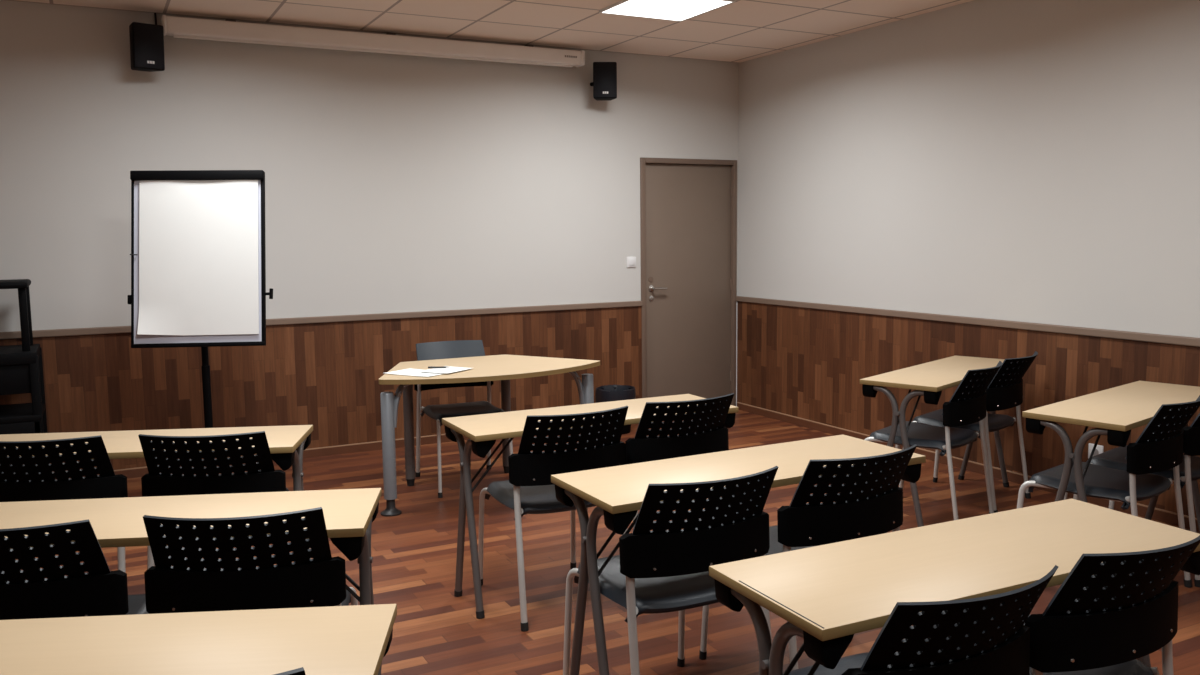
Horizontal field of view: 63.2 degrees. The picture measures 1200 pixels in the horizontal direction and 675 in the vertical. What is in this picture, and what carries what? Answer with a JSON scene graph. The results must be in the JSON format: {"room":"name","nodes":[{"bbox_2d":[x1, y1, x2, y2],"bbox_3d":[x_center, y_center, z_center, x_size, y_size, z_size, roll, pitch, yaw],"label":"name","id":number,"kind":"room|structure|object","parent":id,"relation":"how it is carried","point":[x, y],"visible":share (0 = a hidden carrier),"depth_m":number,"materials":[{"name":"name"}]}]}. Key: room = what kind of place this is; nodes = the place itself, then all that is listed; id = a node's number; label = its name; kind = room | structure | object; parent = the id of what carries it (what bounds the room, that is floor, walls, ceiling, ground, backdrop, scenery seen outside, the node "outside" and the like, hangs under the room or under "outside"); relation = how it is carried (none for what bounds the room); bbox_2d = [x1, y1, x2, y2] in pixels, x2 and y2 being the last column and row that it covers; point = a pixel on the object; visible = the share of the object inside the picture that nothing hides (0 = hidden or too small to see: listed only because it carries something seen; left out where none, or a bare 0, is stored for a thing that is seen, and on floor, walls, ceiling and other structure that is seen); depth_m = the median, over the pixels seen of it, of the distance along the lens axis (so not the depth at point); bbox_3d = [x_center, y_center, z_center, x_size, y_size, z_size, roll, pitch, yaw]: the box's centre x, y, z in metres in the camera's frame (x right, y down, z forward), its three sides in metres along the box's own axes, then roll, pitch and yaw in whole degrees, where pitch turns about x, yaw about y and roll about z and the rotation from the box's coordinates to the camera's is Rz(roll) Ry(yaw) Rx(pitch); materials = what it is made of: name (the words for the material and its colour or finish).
{"room":"classroom","nodes":[
{"label":"classroom","id":0,"kind":"room"},
{"bbox_2d":[0,0,738,331],"bbox_3d":[-2.022,-0.611,6.506,7.290,2.850,0.120,-4,7,-27],"label":"wall","id":1,"kind":"structure","parent":0,"point":[395,183],"depth_m":6.57,"materials":[{"name":"paint"}]},
{"bbox_2d":[129,22,164,71],"bbox_3d":[-2.722,-1.729,5.819,0.174,0.272,0.235,-6,8,-41],"label":"wall speaker","id":2,"kind":"object","parent":1,"relation":"attached to","point":[146,40],"visible":1,"depth_m":5.74},
{"bbox_2d":[56,434,468,479],"bbox_3d":[-2.385,0.810,6.373,6.155,0.060,0.016,-4,7,-27],"label":"baseboard","id":3,"kind":"structure","parent":1,"relation":"attached to","point":[431,439],"depth_m":6.69,"materials":[{"name":"wood"}]},
{"bbox_2d":[0,306,641,471],"bbox_3d":[-2.395,0.381,6.337,6.155,0.922,0.012,-4,7,-27],"label":"wainscoting","id":4,"kind":"structure","parent":1,"relation":"attached to","point":[324,376],"depth_m":6.57,"materials":[{"name":"brown wood"}]},
{"bbox_2d":[0,301,641,338],"bbox_3d":[-2.396,-0.086,6.278,6.155,0.042,0.030,-4,7,-27],"label":"trim","id":5,"kind":"structure","parent":1,"relation":"attached to","point":[401,315],"depth_m":6.71,"materials":[{"name":"beige paint"}]},
{"bbox_2d":[161,15,584,66],"bbox_3d":[-1.395,-1.973,6.541,2.830,0.140,0.154,-4,7,-27],"label":"projection screen","id":6,"kind":"object","parent":1,"relation":"attached to","point":[228,30],"visible":0.99,"depth_m":6.38,"materials":[{"name":"white plastic"}]},
{"bbox_2d":[590,62,616,100],"bbox_3d":[0.024,-1.897,7.234,0.188,0.267,0.236,-1,6,-4],"label":"wall speaker","id":7,"kind":"object","parent":1,"relation":"attached to","point":[604,83],"visible":1,"depth_m":7.13},
{"bbox_2d":[627,257,635,266],"bbox_3d":[0.247,-0.590,7.629,0.082,0.082,0.014,-4,7,-27],"label":"light switch","id":8,"kind":"object","parent":1,"relation":"attached to","point":[631,261],"visible":1,"depth_m":7.62,"materials":[{"name":"white plastic"}]},
{"bbox_2d":[640,157,736,405],"bbox_3d":[0.715,-0.402,7.929,0.912,2.068,0.135,-4,7,-27],"label":"door","id":9,"kind":"structure","parent":1,"relation":"in","point":[688,207],"depth_m":7.92,"materials":[{"name":"beige paint"}]},
{"bbox_2d":[8,0,972,62],"bbox_3d":[0.138,-1.652,2.222,7.290,0.100,9.486,-4,7,-27],"label":"ceiling","id":10,"kind":"structure","parent":0,"point":[739,31],"depth_m":6.23,"materials":[{"name":"tile"}]},
{"bbox_2d":[599,0,734,21],"bbox_3d":[0.396,-1.993,5.864,0.596,0.016,0.596,-4,7,-27],"label":"recessed light","id":11,"kind":"object","parent":10,"relation":"in","point":[673,10],"visible":1,"depth_m":5.89,"materials":[{"name":"white plastic"}]},
{"bbox_2d":[16,410,1199,674],"bbox_3d":[0.170,1.281,2.541,7.290,0.100,9.486,-4,7,-27],"label":"floor","id":12,"kind":"structure","parent":0,"point":[436,631],"depth_m":4.22,"materials":[{"name":"brown wood"}]},
{"bbox_2d":[0,279,49,480],"bbox_3d":[-3.481,0.325,5.383,0.703,1.261,0.505,-4,7,-27],"label":"trolley","id":13,"kind":"object","parent":12,"relation":"on","point":[21,366],"visible":0.52,"depth_m":5.32,"materials":[{"name":"black metal"}]},
{"bbox_2d":[0,279,30,288],"bbox_3d":[-3.476,-0.284,5.323,0.625,0.037,0.400,-4,7,-27],"label":"shelf","id":14,"kind":"object","parent":13,"relation":"attached to","point":[13,283],"depth_m":5.28,"materials":[{"name":"black metal"}]},
{"bbox_2d":[0,344,39,365],"bbox_3d":[-3.485,0.110,5.359,0.695,0.065,0.480,-4,7,-27],"label":"shelf","id":15,"kind":"object","parent":13,"relation":"attached to","point":[10,355],"depth_m":5.30,"materials":[{"name":"black metal"}]},
{"bbox_2d":[0,403,44,423],"bbox_3d":[-3.481,0.438,5.396,0.698,0.035,0.480,-4,7,-27],"label":"shelf","id":16,"kind":"object","parent":13,"relation":"attached to","point":[22,413],"depth_m":5.35,"materials":[{"name":"black metal"}]},
{"bbox_2d":[0,435,127,572],"bbox_3d":[-1.934,0.724,3.592,0.494,0.829,0.629,-1,6,-7],"label":"chair","id":17,"kind":"object","parent":12,"relation":"on","point":[17,486],"visible":0.47,"depth_m":3.34,"materials":[{"name":"black plastic"}]},
{"bbox_2d":[0,519,148,619],"bbox_3d":[-1.451,0.825,2.611,0.494,0.829,0.629,-1,6,-5],"label":"chair","id":18,"kind":"object","parent":12,"relation":"on","point":[27,590],"visible":0.64,"depth_m":2.37,"materials":[{"name":"black plastic"}]},
{"bbox_2d":[0,425,312,490],"bbox_3d":[-1.723,0.755,3.694,1.200,0.744,0.405,-1,6,-6],"label":"folding table","id":19,"kind":"object","parent":12,"relation":"on","point":[287,444],"visible":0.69,"depth_m":3.72,"materials":[{"name":"wood"}]},
{"bbox_2d":[0,488,381,604],"bbox_3d":[-1.229,0.856,2.712,1.200,0.744,0.405,-1,6,-6],"label":"folding table","id":20,"kind":"object","parent":12,"relation":"on","point":[349,514],"visible":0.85,"depth_m":2.72,"materials":[{"name":"wood"}]},
{"bbox_2d":[0,604,396,674],"bbox_3d":[-0.997,0.953,1.807,1.200,0.744,0.405,-1,6,-5],"label":"folding table","id":21,"kind":"object","parent":12,"relation":"on","point":[354,639],"visible":1,"depth_m":1.83,"materials":[{"name":"wood"}]},
{"bbox_2d":[127,170,272,474],"bbox_3d":[-2.174,0.007,5.449,0.764,1.853,0.636,-1,6,-5],"label":"easel","id":22,"kind":"object","parent":12,"relation":"on","point":[137,341],"visible":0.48,"depth_m":5.28,"materials":[{"name":"metal"}]},
{"bbox_2d":[137,180,258,334],"bbox_3d":[-2.170,-0.433,5.269,0.625,0.834,0.176,-1,6,-5],"label":"pad","id":23,"kind":"object","parent":22,"relation":"attached to","point":[199,269],"visible":1,"depth_m":5.28,"materials":[{"name":"white paper"}]},
{"bbox_2d":[138,431,310,568],"bbox_3d":[-1.382,0.712,3.645,0.494,0.829,0.629,-1,6,-4],"label":"chair","id":24,"kind":"object","parent":12,"relation":"on","point":[159,456],"visible":0.39,"depth_m":3.39,"materials":[{"name":"black plastic"}]},
{"bbox_2d":[143,507,357,613],"bbox_3d":[-0.927,0.811,2.687,0.494,0.829,0.629,-1,6,-7],"label":"chair","id":25,"kind":"object","parent":12,"relation":"on","point":[171,586],"visible":0.69,"depth_m":2.44,"materials":[{"name":"black plastic"}]},
{"bbox_2d":[274,667,305,674],"bbox_3d":[-0.701,0.907,1.791,0.494,0.829,0.629,-1,6,-7],"label":"chair","id":26,"kind":"object","parent":12,"relation":"on","point":[299,671],"visible":1,"depth_m":1.51,"materials":[{"name":"black plastic"}]},
{"bbox_2d":[414,340,512,497],"bbox_3d":[-0.833,0.463,5.878,0.494,0.829,0.629,-3,7,-23],"label":"chair","id":27,"kind":"object","parent":12,"relation":"on","point":[458,348],"visible":0.62,"depth_m":5.98,"materials":[{"name":"black plastic"}]},
{"bbox_2d":[379,355,599,516],"bbox_3d":[-0.674,0.529,5.644,1.334,0.740,0.836,-4,7,-29],"label":"desk","id":28,"kind":"object","parent":12,"relation":"on","point":[504,368],"visible":0.8,"depth_m":5.52,"materials":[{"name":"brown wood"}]},
{"bbox_2d":[386,368,445,376],"bbox_3d":[-0.992,0.192,5.332,0.318,0.005,0.218,3,7,30],"label":"paper sheet","id":29,"kind":"object","parent":28,"relation":"on","point":[410,372],"visible":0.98,"depth_m":5.31,"materials":[{"name":"white paper"}]},
{"bbox_2d":[420,366,471,372],"bbox_3d":[-0.851,0.178,5.400,0.198,0.004,0.242,3,7,28],"label":"paper sheet","id":30,"kind":"object","parent":28,"relation":"on","point":[450,369],"visible":0.94,"depth_m":5.38,"materials":[{"name":"white paper"}]},
{"bbox_2d":[428,366,448,367],"bbox_3d":[-0.897,0.166,5.433,0.121,0.011,0.010,-1,6,-2],"label":"pen","id":31,"kind":"object","parent":30,"relation":"on","point":[428,366],"visible":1,"depth_m":5.43,"materials":[{"name":"metal"}]},
{"bbox_2d":[478,406,628,630],"bbox_3d":[-0.188,0.665,3.958,0.494,0.829,0.629,-4,7,-26],"label":"chair","id":32,"kind":"object","parent":12,"relation":"on","point":[529,489],"visible":0.8,"depth_m":3.70,"materials":[{"name":"plastic"}]},
{"bbox_2d":[442,394,737,618],"bbox_3d":[-0.024,0.686,4.157,1.200,0.744,0.405,-4,7,-27],"label":"folding table","id":33,"kind":"object","parent":12,"relation":"on","point":[482,431],"visible":0.56,"depth_m":3.92,"materials":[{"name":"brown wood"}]},
{"bbox_2d":[595,385,635,434],"bbox_3d":[0.122,0.542,7.306,0.307,0.337,0.304,-4,7,-27],"label":"waste bin","id":34,"kind":"object","parent":12,"relation":"on","point":[606,393],"visible":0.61,"depth_m":7.21,"materials":[{"name":"black plastic"}]},
{"bbox_2d":[586,393,733,528],"bbox_3d":[0.255,0.632,4.215,0.494,0.829,0.629,-4,7,-28],"label":"chair","id":35,"kind":"object","parent":12,"relation":"on","point":[707,434],"visible":0.46,"depth_m":3.94,"materials":[{"name":"black plastic"}]},
{"bbox_2d":[563,466,777,674],"bbox_3d":[0.212,0.768,2.970,0.494,0.829,0.629,-4,7,-26],"label":"chair","id":36,"kind":"object","parent":12,"relation":"on","point":[661,569],"visible":0.8,"depth_m":2.73,"materials":[{"name":"black plastic"}]},
{"bbox_2d":[551,435,925,674],"bbox_3d":[0.473,0.784,3.208,1.200,0.744,0.405,-4,7,-28],"label":"folding table","id":37,"kind":"object","parent":12,"relation":"on","point":[617,492],"visible":0.6,"depth_m":3.03,"materials":[{"name":"wood"}]},
{"bbox_2d":[699,444,916,670],"bbox_3d":[0.692,0.735,3.225,0.494,0.829,0.629,-4,7,-27],"label":"chair","id":38,"kind":"object","parent":12,"relation":"on","point":[867,501],"visible":0.67,"depth_m":2.96,"materials":[{"name":"black plastic"}]},
{"bbox_2d":[789,565,1057,674],"bbox_3d":[0.617,0.856,2.125,0.494,0.829,0.629,-4,7,-26],"label":"chair","id":39,"kind":"object","parent":12,"relation":"on","point":[987,635],"visible":0.98,"depth_m":1.85,"materials":[{"name":"black plastic"}]},
{"bbox_2d":[864,361,1002,519],"bbox_3d":[1.702,0.532,4.991,0.629,0.829,0.494,5,8,41],"label":"chair","id":40,"kind":"object","parent":12,"relation":"on","point":[967,405],"visible":0.91,"depth_m":4.79,"materials":[{"name":"black plastic"}]},
{"bbox_2d":[860,356,1009,526],"bbox_3d":[1.873,0.542,5.290,0.405,0.744,1.200,5,8,42],"label":"folding table","id":41,"kind":"object","parent":12,"relation":"on","point":[928,380],"visible":0.56,"depth_m":4.93,"materials":[{"name":"wood"}]},
{"bbox_2d":[709,499,1199,674],"bbox_3d":[0.879,0.874,2.340,1.200,0.744,0.405,-4,7,-26],"label":"folding table","id":42,"kind":"object","parent":12,"relation":"on","point":[827,594],"visible":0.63,"depth_m":2.20,"materials":[{"name":"wood"}]},
{"bbox_2d":[899,351,1037,512],"bbox_3d":[2.049,0.487,5.374,0.629,0.829,0.494,5,9,44],"label":"chair","id":43,"kind":"object","parent":12,"relation":"on","point":[1005,391],"visible":0.8,"depth_m":5.15,"materials":[{"name":"black plastic"}]},
{"bbox_2d":[1017,395,1199,587],"bbox_3d":[2.125,0.630,4.053,0.494,0.829,0.629,-6,8,-40],"label":"chair","id":44,"kind":"object","parent":12,"relation":"on","point":[1159,447],"visible":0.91,"depth_m":3.86,"materials":[{"name":"black plastic"}]},
{"bbox_2d":[1022,381,1199,531],"bbox_3d":[2.339,0.644,4.309,1.200,0.744,0.405,-6,8,-40],"label":"folding table","id":45,"kind":"object","parent":12,"relation":"on","point":[1114,412],"visible":0.6,"depth_m":4.01,"materials":[{"name":"wood"}]},
{"bbox_2d":[1024,535,1199,674],"bbox_3d":[1.077,0.824,2.376,0.494,0.829,0.629,-4,7,-26],"label":"chair","id":46,"kind":"object","parent":12,"relation":"on","point":[1122,607],"visible":0.75,"depth_m":2.10,"materials":[{"name":"black plastic"}]},
{"bbox_2d":[1073,413,1199,586],"bbox_3d":[2.512,0.594,4.348,0.494,0.829,0.629,-6,8,-41],"label":"chair","id":47,"kind":"object","parent":12,"relation":"on","point":[1189,469],"visible":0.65,"depth_m":4.11,"materials":[{"name":"black plastic"}]},
{"bbox_2d":[738,0,1199,337],"bbox_3d":[3.342,-0.399,4.030,0.100,2.850,9.266,-4,7,-27],"label":"wall","id":48,"kind":"structure","parent":0,"point":[1033,161],"depth_m":5.81,"materials":[{"name":"paint"}]},
{"bbox_2d":[736,301,736,406],"bbox_3d":[1.144,0.150,8.177,0.008,0.907,0.015,-4,7,-27],"label":"trim","id":49,"kind":"structure","parent":48,"relation":"attached to","point":[736,301],"depth_m":8.17,"materials":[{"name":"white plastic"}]},
{"bbox_2d":[736,296,1199,346],"bbox_3d":[3.290,0.096,4.051,0.030,0.042,9.262,-4,7,-27],"label":"trim","id":50,"kind":"structure","parent":48,"relation":"attached to","point":[1127,335],"depth_m":5.78,"materials":[{"name":"beige paint"}]},
{"bbox_2d":[737,402,1198,530],"bbox_3d":[3.303,0.993,4.136,0.016,0.060,9.236,-4,7,-27],"label":"baseboard","id":51,"kind":"structure","parent":48,"relation":"attached to","point":[1161,515],"depth_m":6.11,"materials":[{"name":"wood"}]},
{"bbox_2d":[737,301,1199,517],"bbox_3d":[3.304,0.562,4.106,0.012,0.922,9.260,-4,7,-27],"label":"wainscoting","id":52,"kind":"structure","parent":48,"relation":"attached to","point":[805,363],"depth_m":6.41,"materials":[{"name":"brown wood"}]},
{"bbox_2d":[1088,443,1103,458],"bbox_3d":[2.684,0.622,5.278,0.012,0.086,0.086,-4,7,-27],"label":"wall socket","id":53,"kind":"object","parent":48,"relation":"attached to","point":[1099,449],"visible":0.69,"depth_m":5.27,"materials":[{"name":"white plastic"}]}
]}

